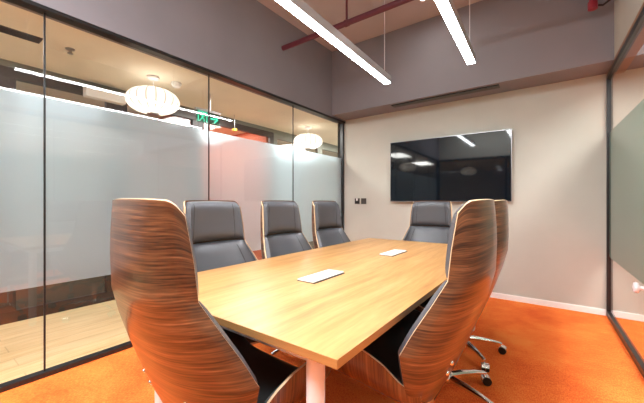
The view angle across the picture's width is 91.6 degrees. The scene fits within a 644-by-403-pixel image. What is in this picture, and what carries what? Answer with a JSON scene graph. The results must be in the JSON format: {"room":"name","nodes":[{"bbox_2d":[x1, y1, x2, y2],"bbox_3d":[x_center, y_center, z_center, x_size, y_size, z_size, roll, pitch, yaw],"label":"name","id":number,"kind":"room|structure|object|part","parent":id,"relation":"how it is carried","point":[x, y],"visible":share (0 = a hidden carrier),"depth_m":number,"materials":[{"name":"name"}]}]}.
{"room":"office","nodes":[
{"label":"office","id":0,"kind":"room"},
{"bbox_2d":[0,65,118,324],"bbox_3d":[-2.725,-0.060,3.325,0.112,2.440,1.020,0,0,36],"label":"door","id":1,"kind":"structure","parent":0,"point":[9,76],"depth_m":3.16,"materials":[{"name":"black"}]},
{"bbox_2d":[83,85,125,105],"bbox_3d":[-2.475,-1.210,3.575,0.100,0.120,0.400,0,0,36],"label":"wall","id":2,"kind":"structure","parent":1,"relation":"attached to","point":[89,91],"depth_m":3.53,"materials":[{"name":"beige paint"}]},
{"bbox_2d":[0,58,337,147],"bbox_3d":[-1.199,-1.310,5.467,0.080,0.060,10.600,0,0,36],"label":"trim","id":3,"kind":"structure","parent":2,"relation":"attached to","point":[3,62],"depth_m":3.54,"materials":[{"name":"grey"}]},
{"bbox_2d":[0,1,337,156],"bbox_3d":[-1.648,-1.390,5.734,3.760,0.100,10.700,0,0,36],"label":"ceiling","id":4,"kind":"structure","parent":0,"point":[95,59],"depth_m":3.33,"materials":[{"name":"beige paint"}]},
{"bbox_2d":[0,25,42,43],"bbox_3d":[-2.735,-1.337,2.079,0.130,0.006,1.320,0,0,36],"label":"ceiling slot","id":5,"kind":"object","parent":4,"relation":"attached to","point":[3,29],"visible":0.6,"depth_m":2.50,"materials":[{"name":"black metal"}]},
{"bbox_2d":[65,47,74,54],"bbox_3d":[-2.212,-1.319,2.750,0.070,0.042,0.070,0,0,36],"label":"sprinkler","id":6,"kind":"object","parent":4,"relation":"attached to","point":[69,49],"visible":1,"depth_m":2.74,"materials":[{"name":"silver metal"}]},
{"bbox_2d":[125,74,179,115],"bbox_3d":[-1.812,-1.137,3.363,0.520,0.405,0.520,0,0,36],"label":"lamp","id":7,"kind":"object","parent":4,"relation":"hanging from","point":[150,100],"visible":1,"depth_m":3.20,"materials":[{"name":"white"}]},
{"bbox_2d":[171,81,181,88],"bbox_3d":[-1.646,-1.313,3.538,0.110,0.053,0.110,0,0,36],"label":"smoke detector","id":8,"kind":"object","parent":4,"relation":"attached to","point":[175,84],"visible":1,"depth_m":3.50,"materials":[{"name":"white plastic"}]},
{"bbox_2d":[194,94,220,122],"bbox_3d":[-1.407,-1.150,3.865,0.040,0.380,0.340,0,0,36],"label":"exit sign","id":9,"kind":"object","parent":4,"relation":"hanging from","point":[195,108],"visible":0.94,"depth_m":3.84,"materials":[{"name":"green plastic"}]},
{"bbox_2d":[294,126,322,149],"bbox_3d":[-0.251,-1.137,5.628,0.520,0.405,0.520,0,0,36],"label":"lamp","id":10,"kind":"object","parent":4,"relation":"hanging from","point":[307,141],"visible":0.99,"depth_m":5.45,"materials":[{"name":"white"}]},
{"bbox_3d":[-0.251,-1.078,5.628,0.520,0.250,0.520,0,0,36],"label":"lamp shade","id":11,"kind":"part","parent":10,"relation":"part of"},
{"bbox_2d":[154,115,189,126],"bbox_3d":[-2.827,-0.090,5.235,2.250,2.500,0.100,0,0,36],"label":"wall office partition","id":12,"kind":"structure","parent":0,"point":[170,119],"depth_m":4.72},
{"bbox_2d":[119,103,197,128],"bbox_3d":[-2.137,-0.060,4.171,0.060,2.440,1.040,0,0,36],"label":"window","id":13,"kind":"structure","parent":12,"relation":"in","point":[193,117],"depth_m":4.41,"materials":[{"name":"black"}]},
{"bbox_2d":[0,0,344,122],"bbox_3d":[-1.429,-1.770,2.710,0.170,0.980,5.880,0,0,36],"label":"wall","id":14,"kind":"structure","parent":0,"point":[240,40],"depth_m":3.21,"materials":[{"name":"grey paint"}]},
{"bbox_2d":[0,0,344,392],"bbox_3d":[-1.392,-0.060,2.683,0.082,2.440,5.880,0,0,36],"label":"glass partition","id":15,"kind":"structure","parent":14,"relation":"in","point":[63,164],"depth_m":2.32,"materials":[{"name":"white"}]},
{"bbox_2d":[232,133,267,259],"bbox_3d":[-1.910,-0.090,6.485,2.250,2.500,0.100,0,0,36],"label":"wall","id":16,"kind":"structure","parent":0,"point":[257,253],"depth_m":5.93,"materials":[{"name":"paint"}]},
{"bbox_2d":[198,114,273,143],"bbox_3d":[-1.375,-0.060,5.211,0.060,2.440,1.540,0,0,36],"label":"window","id":17,"kind":"structure","parent":16,"relation":"in","point":[221,123],"depth_m":5.15,"materials":[{"name":"black"}]},
{"bbox_2d":[274,133,319,153],"bbox_3d":[-0.493,-0.060,6.413,0.060,2.440,1.440,0,0,36],"label":"window","id":18,"kind":"structure","parent":16,"relation":"in","point":[276,136],"depth_m":6.03,"materials":[{"name":"grey"}]},
{"bbox_2d":[0,241,643,402],"bbox_3d":[0.868,1.207,3.890,10.000,0.106,10.700,0,0,36],"label":"floor","id":19,"kind":"structure","parent":0,"point":[553,355],"depth_m":2.30,"materials":[{"name":"orange carpet"}]},
{"bbox_2d":[110,198,331,402],"bbox_3d":[-0.383,0.575,1.162,0.662,1.168,0.661,0,0,39],"label":"chair","id":20,"kind":"object","parent":19,"relation":"on","point":[184,353],"visible":0.98,"depth_m":0.85,"materials":[{"name":"brown wood"}]},
{"bbox_2d":[199,301,257,383],"bbox_3d":[-0.488,0.486,1.008,0.601,0.428,0.254,0,0,39],"label":"backrest cushion","id":21,"kind":"object","parent":20,"relation":"on","point":[220,362],"depth_m":0.84,"materials":[{"name":"leather"}]},
{"bbox_2d":[222,328,297,402],"bbox_3d":[-0.308,0.659,1.229,0.594,0.190,0.428,0,0,39],"label":"seat cushion","id":22,"kind":"object","parent":20,"relation":"on","point":[277,379],"depth_m":1.22,"materials":[{"name":"black leather"}]},
{"bbox_2d":[183,200,258,344],"bbox_3d":[-0.511,0.575,1.936,0.672,1.168,0.664,0,0,36],"label":"chair","id":23,"kind":"object","parent":19,"relation":"on","point":[216,226],"visible":0.29,"depth_m":2.09,"materials":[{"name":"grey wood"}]},
{"bbox_2d":[193,240,256,271],"bbox_3d":[-0.660,0.486,2.028,0.254,0.428,0.601,0,0,36],"label":"backrest cushion","id":24,"kind":"object","parent":23,"relation":"on","point":[209,254],"depth_m":2.10,"materials":[{"name":"grey leather"}]},
{"bbox_2d":[260,200,311,355],"bbox_3d":[-0.151,0.575,2.418,0.672,1.168,0.663,0,0,36],"label":"chair","id":25,"kind":"object","parent":19,"relation":"on","point":[280,220],"visible":0.34,"depth_m":2.57,"materials":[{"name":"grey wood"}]},
{"bbox_3d":[-0.260,1.065,2.309,0.270,0.053,0.044,0,0,-42],"label":"leg","id":26,"kind":"part","parent":25,"relation":"part of","materials":[{"name":"silver metal"}]},
{"bbox_2d":[264,233,311,257],"bbox_3d":[-0.284,0.486,2.533,0.254,0.428,0.601,0,0,36],"label":"backrest cushion","id":27,"kind":"object","parent":25,"relation":"on","point":[275,244],"depth_m":2.58,"materials":[{"name":"grey leather"}]},
{"bbox_2d":[155,238,474,402],"bbox_3d":[0.287,0.780,2.168,1.208,0.760,2.484,0,0,36],"label":"conference table","id":28,"kind":"object","parent":19,"relation":"on","point":[322,306],"visible":0.74,"depth_m":1.36,"materials":[{"name":"brown wood"}]},
{"bbox_3d":[-0.776,0.799,1.512,0.058,0.722,0.058,0,0,36],"label":"leg","id":29,"kind":"part","parent":28,"relation":"part of","materials":[{"name":"white metal"}]},
{"bbox_3d":[0.287,0.461,2.168,0.978,0.050,2.354,0,0,36],"label":"under frame","id":30,"kind":"part","parent":28,"relation":"part of","materials":[{"name":"black metal"}]},
{"bbox_3d":[-0.019,0.799,0.958,0.058,0.722,0.058,0,0,36],"label":"leg","id":31,"kind":"part","parent":28,"relation":"part of","materials":[{"name":"white"}]},
{"bbox_3d":[-0.002,0.403,1.705,0.105,0.005,0.284,0,0,36],"label":"lid","id":32,"kind":"part","parent":28,"relation":"part of","materials":[{"name":"white plastic"}]},
{"bbox_3d":[0.565,0.403,2.478,0.105,0.005,0.285,0,0,36],"label":"lid","id":33,"kind":"part","parent":28,"relation":"part of","materials":[{"name":"white plastic"}]},
{"bbox_2d":[312,201,350,248],"bbox_3d":[0.252,0.575,2.917,0.676,1.168,0.659,0,0,36],"label":"chair","id":34,"kind":"object","parent":19,"relation":"on","point":[327,230],"visible":0.31,"depth_m":3.08,"materials":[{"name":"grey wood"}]},
{"bbox_2d":[316,228,350,247],"bbox_3d":[0.097,0.486,3.035,0.254,0.428,0.601,0,0,36],"label":"backrest cushion","id":35,"kind":"object","parent":34,"relation":"on","point":[325,237],"depth_m":3.11,"materials":[{"name":"grey leather"}]},
{"bbox_2d":[332,199,496,402],"bbox_3d":[0.377,0.575,1.359,0.661,1.168,0.662,0,0,36],"label":"chair","id":36,"kind":"object","parent":19,"relation":"on","point":[410,362],"visible":0.93,"depth_m":1.08,"materials":[{"name":"brown wood"}]},
{"bbox_2d":[363,309,421,384],"bbox_3d":[0.306,0.659,1.431,0.428,0.190,0.594,0,0,36],"label":"seat cushion","id":37,"kind":"object","parent":36,"relation":"on","point":[382,365],"depth_m":1.32,"materials":[{"name":"black leather"}]},
{"bbox_2d":[398,280,446,384],"bbox_3d":[0.536,0.486,1.262,0.254,0.428,0.601,0,0,36],"label":"backrest cushion","id":38,"kind":"object","parent":36,"relation":"on","point":[422,355],"depth_m":1.06,"materials":[{"name":"grey leather"}]},
{"bbox_2d":[402,201,452,243],"bbox_3d":[1.049,0.575,3.179,0.668,1.168,0.666,0,0,36],"label":"chair","id":39,"kind":"object","parent":19,"relation":"on","point":[430,221],"visible":0.32,"depth_m":3.39,"materials":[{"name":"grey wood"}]},
{"bbox_2d":[403,226,449,243],"bbox_3d":[1.141,0.486,3.332,0.601,0.428,0.254,0,0,36],"label":"backrest cushion","id":40,"kind":"object","parent":39,"relation":"on","point":[431,234],"depth_m":3.39,"materials":[{"name":"grey leather"}]},
{"bbox_2d":[419,200,508,402],"bbox_3d":[0.736,0.575,1.883,0.661,1.168,0.662,0,0,36],"label":"chair","id":41,"kind":"object","parent":19,"relation":"on","point":[502,221],"visible":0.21,"depth_m":1.69,"materials":[{"name":"brown wood"}]},
{"bbox_2d":[420,294,433,307],"bbox_3d":[0.666,0.659,1.955,0.428,0.190,0.594,0,0,36],"label":"seat cushion","id":42,"kind":"object","parent":41,"relation":"on","point":[425,302],"depth_m":2.10,"materials":[{"name":"black leather"}]},
{"bbox_3d":[0.908,1.065,1.945,0.270,0.053,0.044,0,0,-17],"label":"leg","id":43,"kind":"part","parent":41,"relation":"part of","materials":[{"name":"silver metal"}]},
{"bbox_3d":[0.842,1.065,1.756,0.044,0.053,0.270,0,0,-35],"label":"leg","id":44,"kind":"part","parent":41,"relation":"part of","materials":[{"name":"silver metal"}]},
{"bbox_2d":[466,203,508,371],"bbox_3d":[1.076,0.575,2.459,0.682,1.168,0.664,0,0,36],"label":"chair","id":45,"kind":"object","parent":19,"relation":"on","point":[502,349],"visible":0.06,"depth_m":2.36,"materials":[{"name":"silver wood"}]},
{"bbox_3d":[1.095,1.065,2.275,0.044,0.053,0.270,0,0,-8],"label":"leg","id":46,"kind":"part","parent":45,"relation":"part of","materials":[{"name":"silver metal"}]},
{"bbox_3d":[1.240,1.065,2.413,0.270,0.053,0.044,0,0,10],"label":"leg","id":47,"kind":"part","parent":45,"relation":"part of","materials":[{"name":"silver metal"}]},
{"bbox_2d":[320,145,337,153],"bbox_3d":[0.405,-0.060,7.639,0.060,2.440,1.600,0,0,36],"label":"window","id":48,"kind":"structure","parent":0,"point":[322,147],"depth_m":7.24,"materials":[{"name":"grey"}]},
{"bbox_2d":[257,0,481,51],"bbox_3d":[1.026,-2.310,0.909,6.220,0.100,6.080,0,0,36],"label":"ceiling","id":49,"kind":"structure","parent":0,"point":[332,11],"depth_m":3.78,"materials":[{"name":"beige paint"}]},
{"bbox_2d":[275,0,390,83],"bbox_3d":[0.010,-1.758,2.337,0.072,1.004,2.450,0,0,35],"label":"linear pendant","id":50,"kind":"object","parent":49,"relation":"hanging from","point":[300,9],"visible":1,"depth_m":2.43,"materials":[{"name":"white metal"}]},
{"bbox_2d":[281,0,413,50],"bbox_3d":[0.819,-2.057,2.909,3.220,0.406,0.072,0,0,36],"label":"pipe","id":51,"kind":"object","parent":49,"relation":"hanging from","point":[396,3],"visible":1,"depth_m":3.25,"materials":[{"name":"red metal"}]},
{"bbox_2d":[435,0,475,64],"bbox_3d":[0.671,-1.758,1.852,0.072,1.004,2.450,0,0,35],"label":"linear pendant","id":52,"kind":"object","parent":49,"relation":"hanging from","point":[447,8],"visible":1,"depth_m":2.31,"materials":[{"name":"white metal"}]},
{"bbox_2d":[588,0,610,10],"bbox_3d":[2.500,-1.998,2.795,0.199,0.525,0.071,0,0,25],"label":"pipe","id":53,"kind":"object","parent":49,"relation":"attached to","point":[593,5],"visible":1,"depth_m":2.80,"materials":[{"name":"red paint"}]},
{"bbox_2d":[338,67,643,315],"bbox_3d":[2.809,-0.550,3.341,6.220,3.420,0.150,0,0,36],"label":"wall","id":54,"kind":"structure","parent":0,"point":[556,252],"depth_m":3.52,"materials":[{"name":"beige paint"}]},
{"bbox_2d":[355,198,359,203],"bbox_3d":[0.549,-0.005,4.896,0.088,0.088,0.013,0,0,36],"label":"switch plate","id":55,"kind":"object","parent":54,"relation":"attached to","point":[357,200],"visible":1,"depth_m":4.89,"materials":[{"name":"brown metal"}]},
{"bbox_2d":[361,198,365,203],"bbox_3d":[0.642,-0.005,4.829,0.088,0.088,0.012,0,0,36],"label":"switch plate","id":56,"kind":"object","parent":54,"relation":"attached to","point":[363,200],"visible":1,"depth_m":4.82,"materials":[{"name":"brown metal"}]},
{"bbox_2d":[391,84,499,107],"bbox_3d":[1.477,-1.294,3.883,1.270,0.012,0.100,0,0,36],"label":"air slot","id":57,"kind":"object","parent":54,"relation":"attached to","point":[497,85],"visible":1,"depth_m":3.83,"materials":[{"name":"black metal"}]},
{"bbox_2d":[390,129,511,201],"bbox_3d":[1.606,-0.420,4.082,1.496,0.844,0.068,0,0,36],"label":"television","id":58,"kind":"object","parent":54,"relation":"attached to","point":[472,166],"visible":0.97,"depth_m":3.99,"materials":[{"name":"black"}]},
{"bbox_2d":[332,0,643,120],"bbox_3d":[2.713,-1.780,3.083,6.070,0.960,0.380,0,0,36],"label":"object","id":59,"kind":"structure","parent":54,"relation":"attached to","point":[516,44],"depth_m":3.52,"materials":[{"name":"grey paint"}]},
{"bbox_2d":[490,292,605,315],"bbox_3d":[1.623,1.129,4.109,3.138,0.062,0.014,0,0,36],"label":"baseboard","id":60,"kind":"structure","parent":54,"relation":"attached to","point":[567,306],"depth_m":3.44,"materials":[{"name":"white paint"}]},
{"bbox_2d":[606,7,643,377],"bbox_3d":[1.221,-0.060,0.766,0.083,2.440,5.883,0,0,35],"label":"glass partition","id":61,"kind":"structure","parent":54,"relation":"in","point":[624,140],"depth_m":2.59,"materials":[{"name":"black"}]},
{"bbox_3d":[2.510,-0.062,2.605,0.035,2.335,1.322,0,0,36],"label":"glass pane","id":62,"kind":"part","parent":61,"relation":"part of","materials":[{"name":"clear glass"}]},
{"bbox_3d":[2.144,0.585,2.123,0.053,0.076,0.076,0,0,36],"label":"door knob","id":63,"kind":"part","parent":61,"relation":"part of","materials":[{"name":"white metal"}]},
{"bbox_2d":[618,311,643,321],"bbox_3d":[4.059,1.129,2.322,2.800,0.062,0.014,0,0,36],"label":"baseboard","id":64,"kind":"structure","parent":54,"relation":"attached to","point":[637,317],"depth_m":3.07,"materials":[{"name":"white paint"}]},
{"bbox_2d":[614,0,643,57],"bbox_3d":[1.274,-1.788,0.728,0.132,0.945,5.886,0,0,35],"label":"wall","id":65,"kind":"structure","parent":0,"point":[625,11],"depth_m":2.59,"materials":[{"name":"beige paint"}]},
{"bbox_2d":[607,2,643,73],"bbox_3d":[1.274,-1.298,0.728,0.132,0.035,5.886,0,0,35],"label":"trim","id":66,"kind":"structure","parent":65,"relation":"attached to","point":[639,41],"depth_m":2.64,"materials":[{"name":"brown metal"}]}
]}

